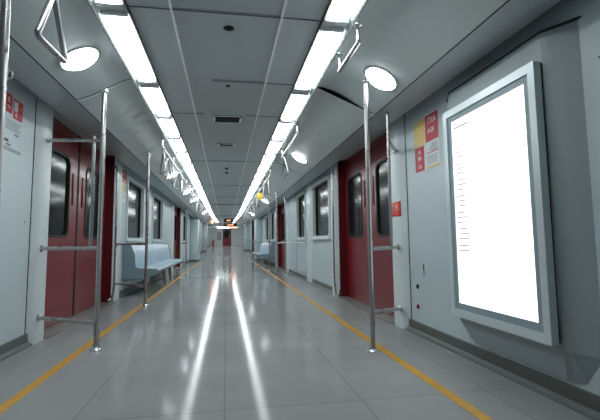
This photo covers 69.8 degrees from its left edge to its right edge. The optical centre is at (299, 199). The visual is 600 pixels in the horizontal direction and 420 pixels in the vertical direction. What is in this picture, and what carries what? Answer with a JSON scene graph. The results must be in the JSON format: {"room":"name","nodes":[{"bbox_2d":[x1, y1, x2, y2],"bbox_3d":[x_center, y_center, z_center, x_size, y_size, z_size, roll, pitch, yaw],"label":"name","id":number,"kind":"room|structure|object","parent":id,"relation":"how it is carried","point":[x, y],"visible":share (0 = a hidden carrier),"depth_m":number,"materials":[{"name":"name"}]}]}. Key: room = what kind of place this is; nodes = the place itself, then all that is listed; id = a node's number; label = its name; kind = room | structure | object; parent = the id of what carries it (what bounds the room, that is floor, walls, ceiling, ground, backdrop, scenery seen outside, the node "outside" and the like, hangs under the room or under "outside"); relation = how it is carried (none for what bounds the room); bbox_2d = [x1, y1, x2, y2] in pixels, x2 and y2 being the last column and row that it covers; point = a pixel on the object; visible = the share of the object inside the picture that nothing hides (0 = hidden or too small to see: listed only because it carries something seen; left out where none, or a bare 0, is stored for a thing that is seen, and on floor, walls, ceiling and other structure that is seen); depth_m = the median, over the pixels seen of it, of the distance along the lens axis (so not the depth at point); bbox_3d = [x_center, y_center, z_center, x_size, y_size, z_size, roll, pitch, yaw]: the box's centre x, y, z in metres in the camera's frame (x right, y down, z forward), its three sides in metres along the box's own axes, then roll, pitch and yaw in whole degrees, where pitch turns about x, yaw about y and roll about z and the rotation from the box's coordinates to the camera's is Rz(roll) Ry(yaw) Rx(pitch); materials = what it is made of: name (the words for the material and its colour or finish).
{"room":"train carriage","nodes":[
{"label":"train carriage","id":0,"kind":"room"},
{"bbox_2d":[0,77,208,344],"bbox_3d":[-4.827,1.349,18.324,0.258,2.541,41.360,0,-6,-10],"label":"wall","id":1,"kind":"structure","parent":0,"point":[16,180],"depth_m":3.19,"materials":[{"name":"metal"}]},
{"bbox_2d":[5,92,12,113],"bbox_3d":[-2.039,-0.681,3.013,0.003,0.132,0.099,0,-6,-10],"label":"warning sticker","id":2,"kind":"object","parent":1,"relation":"attached to","point":[9,98],"visible":0.99,"depth_m":3.02,"materials":[{"name":"red"}]},
{"bbox_2d":[3,115,23,155],"bbox_3d":[-2.054,-0.455,3.089,0.002,0.236,0.286,0,-6,-10],"label":"sticker","id":3,"kind":"object","parent":1,"relation":"attached to","point":[13,130],"visible":0.98,"depth_m":3.08,"materials":[{"name":"paper"}]},
{"bbox_2d":[13,99,22,122],"bbox_3d":[-2.063,-0.651,3.149,0.003,0.143,0.138,0,-6,-10],"label":"warning sticker","id":4,"kind":"object","parent":1,"relation":"attached to","point":[18,107],"visible":1,"depth_m":3.15,"materials":[{"name":"red"}]},
{"bbox_2d":[24,99,36,333],"bbox_3d":[-2.109,0.105,3.360,0.014,1.837,0.011,0,-6,-10],"label":"trim","id":5,"kind":"structure","parent":1,"relation":"attached to","point":[36,99],"depth_m":3.35,"materials":[{"name":"black"}]},
{"bbox_2d":[26,97,53,344],"bbox_3d":[-2.115,0.148,3.517,0.043,1.980,0.275,0,-6,-10],"label":"pillar","id":6,"kind":"structure","parent":1,"relation":"attached to","point":[44,127],"depth_m":3.46,"materials":[{"name":"paint"}]},
{"bbox_2d":[43,117,114,338],"bbox_3d":[-2.387,0.248,4.733,0.220,2.024,2.266,0,-6,-10],"label":"door","id":7,"kind":"structure","parent":1,"relation":"in","point":[70,274],"depth_m":4.63,"materials":[{"name":"red metal"}]},
{"bbox_2d":[0,245,208,361],"bbox_3d":[-4.675,2.317,18.253,0.035,0.596,41.360,0,-6,-10],"label":"baseboard","id":8,"kind":"structure","parent":1,"relation":"attached to","point":[8,349],"depth_m":3.20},
{"bbox_2d":[107,165,117,302],"bbox_3d":[-2.497,0.433,5.780,0.092,1.843,0.150,0,-6,-10],"label":"handrail","id":9,"kind":"object","parent":1,"relation":"attached to","point":[114,166],"visible":1,"depth_m":5.71,"materials":[{"name":"silver metal"}]},
{"bbox_2d":[111,157,122,301],"bbox_3d":[-2.544,0.396,5.992,0.043,1.980,0.330,0,-6,-10],"label":"pillar","id":10,"kind":"structure","parent":1,"relation":"attached to","point":[118,163],"depth_m":5.95,"materials":[{"name":"metal"}]},
{"bbox_2d":[122,170,126,202],"bbox_3d":[-2.634,-0.206,6.441,0.003,0.473,0.286,0,-6,-10],"label":"window sticker","id":11,"kind":"object","parent":1,"relation":"attached to","point":[124,177],"visible":0.93,"depth_m":6.46,"materials":[{"name":"red"}]},
{"bbox_2d":[125,176,144,241],"bbox_3d":[-2.797,0.196,7.253,0.126,1.012,1.397,0,-6,-10],"label":"window","id":12,"kind":"structure","parent":1,"relation":"in","point":[134,200],"depth_m":7.44,"materials":[{"name":"glass"}]},
{"bbox_2d":[143,184,151,282],"bbox_3d":[-2.967,0.635,8.386,0.026,1.980,0.638,0,-6,-10],"label":"pillar","id":13,"kind":"structure","parent":1,"relation":"attached to","point":[150,185],"depth_m":8.48,"materials":[{"name":"metal"}]},
{"bbox_2d":[152,194,163,241],"bbox_3d":[-3.207,0.433,9.621,0.126,1.012,1.452,0,-6,-10],"label":"window","id":14,"kind":"structure","parent":1,"relation":"in","point":[157,208],"depth_m":9.86,"materials":[{"name":"glass"}]},
{"bbox_2d":[171,202,174,270],"bbox_3d":[-3.633,1.025,12.281,0.043,1.980,0.330,0,-6,-10],"label":"pillar","id":15,"kind":"structure","parent":1,"relation":"attached to","point":[173,203],"depth_m":12.20,"materials":[{"name":"metal"}]},
{"bbox_2d":[173,206,181,270],"bbox_3d":[-3.899,1.121,13.459,0.220,2.024,2.134,0,-6,-10],"label":"door","id":16,"kind":"structure","parent":1,"relation":"in","point":[177,211],"depth_m":14.36,"materials":[{"name":"red metal"}]},
{"bbox_2d":[180,209,182,265],"bbox_3d":[-4.044,1.262,14.654,0.043,1.980,0.330,0,-6,-10],"label":"pillar","id":17,"kind":"structure","parent":1,"relation":"attached to","point":[181,209],"depth_m":14.54,"materials":[{"name":"metal"}]},
{"bbox_2d":[183,214,185,241],"bbox_3d":[-4.299,1.063,15.920,0.126,1.012,1.320,0,-6,-10],"label":"window","id":18,"kind":"structure","parent":1,"relation":"in","point":[184,216],"depth_m":16.47,"materials":[{"name":"glass"}]},
{"bbox_2d":[209,223,242,245],"bbox_3d":[-6.705,3.112,38.979,3.608,2.222,0.132,0,-6,-10],"label":"wall","id":19,"kind":"structure","parent":0,"point":[236,233],"depth_m":38.91,"materials":[{"name":"metal"}]},
{"bbox_2d":[86,0,217,223],"bbox_3d":[-3.939,0.334,18.579,0.020,0.515,41.360,0,-6,-10],"label":"trim","id":20,"kind":"structure","parent":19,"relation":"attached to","point":[89,2],"depth_m":3.17,"materials":[{"name":"silver metal"}]},
{"bbox_2d":[123,0,218,221],"bbox_3d":[-3.766,0.307,18.612,0.009,0.510,41.360,0,-6,-10],"label":"trim","id":21,"kind":"structure","parent":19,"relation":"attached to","point":[125,2],"depth_m":3.25,"materials":[{"name":"grey metal"}]},
{"bbox_2d":[168,0,221,221],"bbox_3d":[-3.536,0.303,18.652,0.013,0.510,41.360,0,-6,-10],"label":"trim","id":22,"kind":"structure","parent":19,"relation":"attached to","point":[169,1],"depth_m":3.27,"materials":[{"name":"white"}]},
{"bbox_2d":[223,228,230,245],"bbox_3d":[-6.620,3.251,38.935,0.748,1.826,0.088,0,-6,-10],"label":"door","id":23,"kind":"structure","parent":19,"relation":"in","point":[226,231],"depth_m":38.93,"materials":[{"name":"red metal"}]},
{"bbox_2d":[232,0,286,214],"bbox_3d":[-2.918,0.306,18.759,0.013,0.510,41.360,0,-6,-10],"label":"trim","id":24,"kind":"structure","parent":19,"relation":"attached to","point":[285,1],"depth_m":3.26,"materials":[{"name":"white"}]},
{"bbox_2d":[233,0,331,220],"bbox_3d":[-2.683,0.312,18.799,0.009,0.510,41.360,0,-6,-10],"label":"trim","id":25,"kind":"structure","parent":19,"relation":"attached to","point":[330,1],"depth_m":3.26,"materials":[{"name":"grey metal"}]},
{"bbox_2d":[208,226,243,227],"bbox_3d":[-6.239,2.280,36.294,3.081,0.148,0.264,0,-6,-10],"label":"header beam","id":26,"kind":"structure","parent":0,"point":[208,226],"depth_m":36.16,"materials":[{"name":"paint"}]},
{"bbox_2d":[0,0,560,225],"bbox_3d":[-3.188,0.383,18.704,3.388,0.825,41.360,0,-6,-10],"label":"ceiling","id":27,"kind":"structure","parent":0,"point":[424,44],"depth_m":3.12,"materials":[{"name":"paint"}]},
{"bbox_2d":[57,45,100,71],"bbox_3d":[-1.417,-0.911,2.762,0.245,0.149,0.273,0,-6,-10],"label":"recessed light","id":28,"kind":"object","parent":27,"relation":"in","point":[81,57],"visible":0.92,"depth_m":2.72,"materials":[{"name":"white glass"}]},
{"bbox_2d":[77,79,134,101],"bbox_3d":[-1.502,-0.852,3.336,0.417,0.206,0.018,0,-6,-10],"label":"trim","id":29,"kind":"structure","parent":27,"relation":"attached to","point":[119,83],"depth_m":3.33,"materials":[{"name":"paint"}]},
{"bbox_2d":[95,0,123,7],"bbox_3d":[-0.942,-1.114,1.816,0.145,0.020,1.076,0,-6,-10],"label":"light panel","id":30,"kind":"object","parent":27,"relation":"attached to","point":[110,3],"visible":1,"depth_m":2.32,"materials":[{"name":"white"}]},
{"bbox_2d":[98,0,118,3],"bbox_3d":[-0.942,-1.114,1.816,0.125,0.016,1.023,0,-6,-10],"label":"diffuser","id":31,"kind":"object","parent":30,"relation":"attached to","point":[99,1],"depth_m":2.30,"materials":[{"name":"white"}]},
{"bbox_2d":[100,10,156,83],"bbox_3d":[-1.136,-1.002,2.938,0.145,0.020,1.076,0,-6,-10],"label":"light panel","id":32,"kind":"object","parent":27,"relation":"attached to","point":[120,25],"visible":1,"depth_m":2.77,"materials":[{"name":"white plastic"}]},
{"bbox_2d":[140,85,171,117],"bbox_3d":[-1.316,-0.894,3.973,0.145,0.030,0.878,0,-6,-10],"label":"light panel","id":33,"kind":"object","parent":27,"relation":"attached to","point":[153,93],"visible":1,"depth_m":3.88,"materials":[{"name":"white"}]},
{"bbox_2d":[157,118,179,138],"bbox_3d":[-1.465,-0.807,4.836,0.145,0.030,0.878,0,-6,-10],"label":"light panel","id":34,"kind":"object","parent":27,"relation":"attached to","point":[167,123],"visible":0.86,"depth_m":4.83,"materials":[{"name":"white"}]},
{"bbox_2d":[161,138,187,183],"bbox_3d":[-1.959,-0.535,6.865,0.048,0.125,3.359,0,-6,-10],"label":"handrail","id":35,"kind":"object","parent":27,"relation":"attached to","point":[162,147],"visible":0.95,"depth_m":6.31,"materials":[{"name":"silver metal"}]},
{"bbox_2d":[160,147,166,174],"bbox_3d":[-1.702,-0.490,5.352,0.042,0.335,0.321,3,-6,-30],"label":"handle","id":36,"kind":"object","parent":35,"relation":"hanging from","point":[163,154],"visible":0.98,"depth_m":5.34,"materials":[{"name":"silver metal"}]},
{"bbox_2d":[163,155,171,179],"bbox_3d":[-1.766,-0.452,5.726,0.042,0.336,0.321,-1,-6,2],"label":"handle","id":37,"kind":"object","parent":35,"relation":"hanging from","point":[167,160],"visible":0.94,"depth_m":5.75,"materials":[{"name":"silver metal"}]},
{"bbox_2d":[173,169,181,189],"bbox_3d":[-1.971,-0.334,6.927,0.042,0.329,0.321,-1,-6,7],"label":"handle","id":38,"kind":"object","parent":35,"relation":"hanging from","point":[178,169],"visible":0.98,"depth_m":6.92,"materials":[{"name":"silver metal"}]},
{"bbox_2d":[170,137,186,153],"bbox_3d":[-1.615,-0.721,5.699,0.145,0.030,0.878,0,-6,-10],"label":"light panel","id":39,"kind":"object","parent":27,"relation":"attached to","point":[177,143],"visible":0.84,"depth_m":5.68,"materials":[{"name":"white"}]},
{"bbox_2d":[170,139,184,151],"bbox_3d":[-1.615,-0.725,5.699,0.125,0.016,0.825,0,-6,-10],"label":"diffuser","id":40,"kind":"object","parent":39,"relation":"attached to","point":[177,143],"depth_m":5.67,"materials":[{"name":"white"}]},
{"bbox_2d":[176,153,190,164],"bbox_3d":[-1.764,-0.635,6.561,0.145,0.030,0.878,0,-6,-10],"label":"light panel","id":41,"kind":"object","parent":27,"relation":"attached to","point":[184,157],"visible":0.89,"depth_m":6.55,"materials":[{"name":"white"}]},
{"bbox_2d":[178,154,189,163],"bbox_3d":[-1.764,-0.639,6.562,0.125,0.016,0.825,0,-6,-10],"label":"diffuser","id":42,"kind":"object","parent":41,"relation":"attached to","point":[184,158],"depth_m":6.55,"materials":[{"name":"white"}]},
{"bbox_2d":[182,163,194,172],"bbox_3d":[-1.914,-0.548,7.424,0.145,0.030,0.878,0,-6,-10],"label":"light panel","id":43,"kind":"object","parent":27,"relation":"attached to","point":[189,168],"visible":0.93,"depth_m":7.43,"materials":[{"name":"white"}]},
{"bbox_2d":[184,165,193,171],"bbox_3d":[-1.914,-0.553,7.425,0.125,0.016,0.825,0,-6,-10],"label":"diffuser","id":44,"kind":"object","parent":43,"relation":"attached to","point":[189,168],"depth_m":7.43,"materials":[{"name":"white"}]},
{"bbox_2d":[188,173,197,179],"bbox_3d":[-2.063,-0.462,8.287,0.145,0.030,0.878,0,-6,-10],"label":"light panel","id":45,"kind":"object","parent":27,"relation":"attached to","point":[193,176],"visible":0.82,"depth_m":8.32,"materials":[{"name":"white"}]},
{"bbox_2d":[218,143,234,146],"bbox_3d":[-0.991,-0.742,5.792,0.231,0.012,0.154,0,-6,-10],"label":"ceiling vent","id":46,"kind":"object","parent":27,"relation":"in","point":[219,144],"visible":1,"depth_m":5.76,"materials":[{"name":"silver metal"}]},
{"bbox_2d":[213,115,241,123],"bbox_3d":[-0.775,-0.862,4.596,0.302,0.012,0.264,0,-6,-10],"label":"ceiling vent","id":47,"kind":"object","parent":27,"relation":"in","point":[216,118],"visible":1,"depth_m":4.59,"materials":[{"name":"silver metal"}]},
{"bbox_2d":[223,25,233,30],"bbox_3d":[-0.440,-1.056,2.655,0.068,0.014,0.068,0,-6,-10],"label":"port","id":48,"kind":"object","parent":27,"relation":"attached to","point":[227,27],"visible":1,"depth_m":2.64,"materials":[{"name":"black plastic"}]},
{"bbox_2d":[224,223,236,226],"bbox_3d":[-5.535,1.922,34.183,1.012,0.380,0.114,0,-6,-10],"label":"led sign","id":49,"kind":"object","parent":27,"relation":"hanging from","point":[225,224],"visible":1,"depth_m":34.13,"materials":[{"name":"black plastic"}]},
{"bbox_2d":[254,173,262,180],"bbox_3d":[-0.818,-0.456,8.502,0.145,0.030,0.878,0,-6,-10],"label":"light panel","id":50,"kind":"object","parent":27,"relation":"attached to","point":[258,176],"visible":0.9,"depth_m":8.55,"materials":[{"name":"white"}]},
{"bbox_2d":[257,166,267,173],"bbox_3d":[-0.668,-0.542,7.639,0.145,0.030,0.878,0,-6,-10],"label":"light panel","id":51,"kind":"object","parent":27,"relation":"attached to","point":[262,169],"visible":0.8,"depth_m":7.62,"materials":[{"name":"white"}]},
{"bbox_2d":[255,168,271,197],"bbox_3d":[-0.835,-0.306,9.365,0.048,0.132,3.854,0,-6,-10],"label":"handrail","id":52,"kind":"object","parent":27,"relation":"attached to","point":[270,168],"visible":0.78,"depth_m":8.73,"materials":[{"name":"silver metal"}]},
{"bbox_2d":[260,155,272,165],"bbox_3d":[-0.519,-0.628,6.777,0.145,0.030,0.878,0,-6,-10],"label":"light panel","id":53,"kind":"object","parent":27,"relation":"attached to","point":[267,158],"visible":0.83,"depth_m":6.79,"materials":[{"name":"white"}]},
{"bbox_2d":[265,141,280,155],"bbox_3d":[-0.369,-0.715,5.914,0.145,0.030,0.878,0,-6,-10],"label":"light panel","id":54,"kind":"object","parent":27,"relation":"attached to","point":[273,146],"visible":0.87,"depth_m":5.92,"materials":[{"name":"white"}]},
{"bbox_2d":[271,121,292,141],"bbox_3d":[-0.220,-0.801,5.051,0.145,0.030,0.878,0,-6,-10],"label":"light panel","id":55,"kind":"object","parent":27,"relation":"attached to","point":[282,128],"visible":0.88,"depth_m":5.04,"materials":[{"name":"white"}]},
{"bbox_2d":[273,123,290,139],"bbox_3d":[-0.220,-0.805,5.051,0.125,0.016,0.825,0,-6,-10],"label":"diffuser","id":56,"kind":"object","parent":55,"relation":"attached to","point":[282,128],"depth_m":5.02,"materials":[{"name":"white"}]},
{"bbox_2d":[281,123,298,157],"bbox_3d":[-0.134,-0.711,5.320,0.048,0.132,1.324,0,-6,-10],"label":"handrail","id":57,"kind":"object","parent":27,"relation":"attached to","point":[297,124],"visible":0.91,"depth_m":5.00,"materials":[{"name":"silver metal"}]},
{"bbox_2d":[281,153,288,178],"bbox_3d":[-0.203,-0.468,5.732,0.042,0.340,0.320,1,-6,-18],"label":"handle","id":58,"kind":"object","parent":57,"relation":"hanging from","point":[284,159],"visible":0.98,"depth_m":5.75,"materials":[{"name":"silver metal"}]},
{"bbox_2d":[280,92,308,122],"bbox_3d":[-0.070,-0.887,4.188,0.145,0.030,0.878,0,-6,-10],"label":"light panel","id":59,"kind":"object","parent":27,"relation":"attached to","point":[297,98],"visible":1,"depth_m":4.10,"materials":[{"name":"white"}]},
{"bbox_2d":[282,95,305,120],"bbox_3d":[-0.070,-0.891,4.188,0.125,0.016,0.825,0,-6,-10],"label":"diffuser","id":60,"kind":"object","parent":59,"relation":"attached to","point":[295,102],"depth_m":4.13,"materials":[{"name":"white plastic"}]},
{"bbox_2d":[292,153,307,162],"bbox_3d":[-0.006,-0.602,6.072,0.241,0.156,0.273,0,-6,-10],"label":"recessed light","id":61,"kind":"object","parent":27,"relation":"in","point":[296,156],"visible":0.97,"depth_m":6.01,"materials":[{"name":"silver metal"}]},
{"bbox_2d":[234,0,368,222],"bbox_3d":[-2.508,0.342,18.826,0.020,0.515,41.360,0,-6,-10],"label":"trim","id":62,"kind":"structure","parent":27,"relation":"attached to","point":[365,2],"depth_m":3.21,"materials":[{"name":"silver metal"}]},
{"bbox_2d":[294,27,343,90],"bbox_3d":[0.109,-0.996,3.153,0.145,0.020,1.076,0,-6,-10],"label":"light panel","id":63,"kind":"object","parent":27,"relation":"attached to","point":[327,38],"visible":1,"depth_m":3.00,"materials":[{"name":"white plastic"}]},
{"bbox_2d":[324,0,358,24],"bbox_3d":[0.303,-1.108,2.031,0.145,0.020,1.076,0,-6,-10],"label":"light panel","id":64,"kind":"object","parent":27,"relation":"attached to","point":[341,10],"visible":1,"depth_m":2.42,"materials":[{"name":"white plastic"}]},
{"bbox_2d":[337,23,360,72],"bbox_3d":[0.310,-0.967,2.759,0.048,0.132,0.455,0,-6,-10],"label":"handrail","id":65,"kind":"object","parent":27,"relation":"attached to","point":[357,25],"visible":0.93,"depth_m":2.67,"materials":[{"name":"silver metal"}]},
{"bbox_2d":[364,65,398,91],"bbox_3d":[0.578,-0.867,3.058,0.241,0.156,0.273,0,-6,-10],"label":"recessed light","id":66,"kind":"object","parent":27,"relation":"in","point":[377,76],"visible":1,"depth_m":3.01,"materials":[{"name":"white plastic"}]},
{"bbox_2d":[366,68,395,89],"bbox_3d":[0.569,-0.853,3.056,0.227,0.044,0.227,32,-10,-5],"label":"diffuser","id":67,"kind":"object","parent":66,"relation":"attached to","point":[380,78],"depth_m":3.01,"materials":[{"name":"white plastic"}]},
{"bbox_3d":[-1.031,-1.070,1.510,0.048,0.125,1.126,0,-6,-10],"label":"handrail","id":68,"kind":"object","parent":27,"relation":"attached to","visible":0},
{"bbox_2d":[34,0,67,63],"bbox_3d":[-1.121,-0.827,1.956,0.042,0.341,0.329,0,-6,-10],"label":"handle","id":69,"kind":"object","parent":68,"relation":"hanging from","point":[63,58],"visible":1,"depth_m":1.95,"materials":[{"name":"silver metal"}]},
{"bbox_2d":[0,246,592,419],"bbox_3d":[-3.165,2.403,18.506,3.520,0.550,41.360,0,-6,-10],"label":"floor","id":70,"kind":"structure","parent":0,"point":[227,339],"depth_m":2.70,"materials":[{"name":"grey tile"}]},
{"bbox_2d":[0,0,13,195],"bbox_3d":[-1.292,-0.014,1.845,0.074,1.957,0.217,2,-6,-25],"label":"pole","id":71,"kind":"object","parent":70,"relation":"on","point":[6,73],"visible":1,"depth_m":1.83,"materials":[{"name":"silver metal"}]},
{"bbox_2d":[36,89,108,351],"bbox_3d":[-1.803,0.138,3.366,0.727,1.963,0.086,-3,-6,24],"label":"pole","id":72,"kind":"object","parent":70,"relation":"on","point":[102,140],"visible":0.95,"depth_m":3.26,"materials":[{"name":"silver metal"}]},
{"bbox_2d":[0,262,199,413],"bbox_3d":[-2.454,1.591,8.053,0.055,0.002,20.460,0,-6,-10],"label":"trim","id":73,"kind":"structure","parent":70,"relation":"on","point":[37,382],"depth_m":2.78,"materials":[{"name":"yellow paint"}]},
{"bbox_2d":[115,153,150,305],"bbox_3d":[-2.224,0.384,5.666,0.770,1.932,0.075,-5,-7,36],"label":"pole","id":74,"kind":"object","parent":70,"relation":"on","point":[148,154],"visible":0.8,"depth_m":5.47,"materials":[{"name":"silver metal"}]},
{"bbox_2d":[122,244,184,283],"bbox_3d":[-2.723,1.248,8.434,0.513,0.764,4.211,0,-6,-10],"label":"seat","id":75,"kind":"object","parent":70,"relation":"on","point":[159,255],"visible":0.93,"depth_m":6.94,"materials":[{"name":"silver metal"}]},
{"bbox_2d":[181,209,187,267],"bbox_3d":[-3.828,1.262,14.185,0.074,1.883,0.873,2,-6,-25],"label":"pole","id":76,"kind":"object","parent":70,"relation":"on","point":[186,209],"visible":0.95,"depth_m":13.80,"materials":[{"name":"silver metal"}]},
{"bbox_2d":[190,219,199,261],"bbox_3d":[-4.649,1.776,19.034,0.342,1.826,1.443,0,-6,-10],"label":"tall cabinet","id":77,"kind":"object","parent":70,"relation":"on","point":[194,223],"visible":0.91,"depth_m":18.35,"materials":[{"name":"metal"}]},
{"bbox_2d":[202,224,207,251],"bbox_3d":[-6.374,2.530,28.868,0.298,1.826,1.443,0,-6,-10],"label":"tall cabinet","id":78,"kind":"object","parent":70,"relation":"on","point":[205,234],"visible":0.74,"depth_m":28.19,"materials":[{"name":"metal"}]},
{"bbox_2d":[245,223,249,250],"bbox_3d":[-3.642,2.544,29.340,0.337,1.826,1.443,0,-6,-10],"label":"tall cabinet","id":79,"kind":"object","parent":70,"relation":"on","point":[245,223],"visible":0.72,"depth_m":28.64,"materials":[{"name":"metal"}]},
{"bbox_2d":[250,215,262,260],"bbox_3d":[-1.855,1.624,18.414,0.684,1.942,0.075,4,-7,-41],"label":"pole","id":80,"kind":"object","parent":70,"relation":"on","point":[250,215],"visible":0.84,"depth_m":18.22,"materials":[{"name":"silver metal"}]},
{"bbox_2d":[255,218,261,259],"bbox_3d":[-1.860,1.763,19.238,0.271,1.826,0.893,0,-6,-10],"label":"tall cabinet","id":81,"kind":"object","parent":70,"relation":"on","point":[258,221],"visible":0.83,"depth_m":18.84,"materials":[{"name":"metal"}]},
{"bbox_2d":[252,243,274,264],"bbox_3d":[-1.401,1.957,15.828,0.513,0.764,4.211,0,-6,-10],"label":"seat","id":82,"kind":"object","parent":70,"relation":"on","point":[263,252],"visible":0.92,"depth_m":14.57,"materials":[{"name":"silver metal"}]},
{"bbox_2d":[268,203,275,270],"bbox_3d":[-0.807,1.081,12.624,0.075,1.869,1.704,-1,-6,2],"label":"pole","id":83,"kind":"object","parent":70,"relation":"on","point":[269,203],"visible":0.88,"depth_m":11.80,"materials":[{"name":"silver metal"}]},
{"bbox_2d":[284,197,306,274],"bbox_3d":[-0.104,0.764,9.342,0.075,1.842,1.818,1,-6,-16],"label":"pole","id":84,"kind":"object","parent":70,"relation":"on","point":[284,197],"visible":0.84,"depth_m":10.13,"materials":[{"name":"silver metal"}]},
{"bbox_2d":[252,261,492,419],"bbox_3d":[-0.335,1.602,8.420,0.055,0.002,20.460,0,-6,-10],"label":"trim","id":85,"kind":"structure","parent":70,"relation":"on","point":[474,411],"depth_m":2.56,"materials":[{"name":"yellow paint"}]},
{"bbox_2d":[275,192,306,276],"bbox_3d":[-0.197,0.711,9.055,0.074,1.896,1.432,2,-6,-28],"label":"pole","id":86,"kind":"object","parent":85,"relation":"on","point":[277,242],"visible":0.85,"depth_m":9.60,"materials":[{"name":"silver metal"}]},
{"bbox_2d":[362,79,402,352],"bbox_3d":[0.707,0.123,3.501,0.090,1.962,0.965,-3,-6,26],"label":"pole","id":87,"kind":"object","parent":70,"relation":"on","point":[365,82],"visible":0.94,"depth_m":3.13,"materials":[{"name":"silver metal"}]},
{"bbox_2d":[243,0,599,395],"bbox_3d":[-1.529,1.366,18.893,0.264,2.541,41.360,0,-6,-10],"label":"wall","id":88,"kind":"structure","parent":0,"point":[427,205],"depth_m":3.24,"materials":[{"name":"metal"}]},
{"bbox_2d":[252,221,253,253],"bbox_3d":[-2.726,2.146,25.283,0.220,1.980,2.134,0,-6,-10],"label":"door","id":89,"kind":"structure","parent":88,"relation":"in","point":[253,221],"depth_m":26.30,"materials":[{"name":"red metal"}]},
{"bbox_2d":[265,215,268,241],"bbox_3d":[-1.248,1.106,16.612,0.126,0.990,1.210,0,-6,-10],"label":"window","id":90,"kind":"structure","parent":88,"relation":"in","point":[267,216],"depth_m":17.07,"materials":[{"name":"glass"}]},
{"bbox_2d":[270,211,274,240],"bbox_3d":[-0.912,0.912,14.671,0.126,0.990,1.210,0,-6,-10],"label":"window","id":91,"kind":"structure","parent":88,"relation":"in","point":[272,215],"depth_m":15.17,"materials":[{"name":"glass"}]},
{"bbox_2d":[275,207,275,266],"bbox_3d":[-0.738,1.130,13.445,0.043,1.930,0.330,0,-6,-10],"label":"pillar","id":92,"kind":"structure","parent":88,"relation":"attached to","point":[275,207],"depth_m":13.50,"materials":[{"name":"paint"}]},
{"bbox_2d":[278,203,284,271],"bbox_3d":[-0.473,0.987,12.271,0.220,1.980,2.134,0,-6,-10],"label":"door","id":93,"kind":"structure","parent":88,"relation":"in","point":[281,216],"depth_m":13.18,"materials":[{"name":"red metal"}]},
{"bbox_2d":[286,197,288,272],"bbox_3d":[-0.327,0.892,11.072,0.043,1.930,0.330,0,-6,-10],"label":"pillar","id":94,"kind":"structure","parent":88,"relation":"attached to","point":[287,199],"depth_m":10.98,"materials":[{"name":"metal"}]},
{"bbox_2d":[295,191,305,239],"bbox_3d":[0.045,0.360,9.148,0.126,0.990,1.078,0,-6,-10],"label":"window","id":95,"kind":"structure","parent":88,"relation":"in","point":[300,199],"depth_m":9.43,"materials":[{"name":"glass"}]},
{"bbox_2d":[306,181,312,282],"bbox_3d":[0.174,0.608,8.226,0.026,1.930,0.528,0,-6,-10],"label":"pillar","id":96,"kind":"structure","parent":88,"relation":"attached to","point":[309,185],"depth_m":8.12,"materials":[{"name":"metal"}]},
{"bbox_2d":[311,176,330,239],"bbox_3d":[0.372,0.171,7.261,0.126,0.990,1.320,0,-6,-10],"label":"window","id":97,"kind":"structure","parent":88,"relation":"in","point":[321,189],"depth_m":7.42,"materials":[{"name":"glass"}]},
{"bbox_2d":[332,170,336,294],"bbox_3d":[0.500,0.440,6.209,0.092,1.843,0.150,0,-6,-10],"label":"handrail","id":98,"kind":"object","parent":88,"relation":"attached to","point":[332,170],"visible":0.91,"depth_m":6.12,"materials":[{"name":"silver metal"}]},
{"bbox_2d":[330,163,339,295],"bbox_3d":[0.505,0.412,6.272,0.043,1.930,0.330,0,-6,-10],"label":"pillar","id":99,"kind":"structure","parent":88,"relation":"attached to","point":[334,167],"depth_m":6.17,"materials":[{"name":"metal"}]},
{"bbox_2d":[336,132,394,323],"bbox_3d":[0.765,0.272,5.125,0.220,1.980,2.079,0,-6,-10],"label":"door","id":100,"kind":"structure","parent":88,"relation":"in","point":[352,201],"depth_m":5.32,"materials":[{"name":"red metal"}]},
{"bbox_2d":[389,115,409,328],"bbox_3d":[0.904,0.182,3.964,0.043,1.930,0.308,0,-6,-10],"label":"pillar","id":101,"kind":"structure","parent":88,"relation":"attached to","point":[398,191],"depth_m":3.89,"materials":[{"name":"paint"}]},
{"bbox_2d":[392,200,400,216],"bbox_3d":[0.881,0.081,3.959,0.014,0.140,0.198,0,-6,-10],"label":"notice","id":102,"kind":"object","parent":101,"relation":"attached to","point":[396,205],"visible":0.94,"depth_m":3.93,"materials":[{"name":"red"}]},
{"bbox_2d":[404,114,411,318],"bbox_3d":[0.957,0.111,3.789,0.014,1.837,0.011,0,-6,-10],"label":"trim","id":103,"kind":"structure","parent":88,"relation":"attached to","point":[404,114],"depth_m":3.78,"materials":[{"name":"black"}]},
{"bbox_2d":[243,245,599,419],"bbox_3d":[-1.661,2.333,18.774,0.035,0.596,41.360,0,-6,-10],"label":"baseboard","id":104,"kind":"structure","parent":88,"relation":"attached to","point":[584,402],"depth_m":2.38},
{"bbox_2d":[414,109,439,172],"bbox_3d":[1.012,-0.458,3.452,0.004,0.429,0.418,0,-6,-10],"label":"sticker","id":105,"kind":"object","parent":88,"relation":"attached to","point":[426,130],"visible":1,"depth_m":3.43,"materials":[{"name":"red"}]},
{"bbox_2d":[427,141,437,164],"bbox_3d":[1.029,-0.365,3.345,0.001,0.150,0.176,0,-6,-10],"label":"print","id":106,"kind":"object","parent":105,"relation":"on","point":[432,146],"depth_m":3.34,"materials":[{"name":"grey"}]},
{"bbox_2d":[446,15,599,383],"bbox_3d":[1.140,0.044,2.460,0.088,1.653,1.228,0,-6,-10],"label":"wall panel","id":107,"kind":"object","parent":88,"relation":"attached to","point":[557,47],"visible":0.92,"depth_m":1.97,"materials":[{"name":"paint"}]},
{"bbox_2d":[443,61,560,345],"bbox_3d":[1.074,0.037,2.429,0.050,1.332,0.874,0,-6,-10],"label":"advertising lightbox","id":108,"kind":"object","parent":107,"relation":"attached to","point":[502,267],"visible":1,"depth_m":2.29,"materials":[{"name":"white"}]},
{"bbox_2d":[451,85,538,322],"bbox_3d":[1.071,0.036,2.429,0.020,1.180,0.723,0,-6,-10],"label":"poster","id":109,"kind":"object","parent":108,"relation":"attached to","point":[496,258],"depth_m":2.36,"materials":[{"name":"white paper"}]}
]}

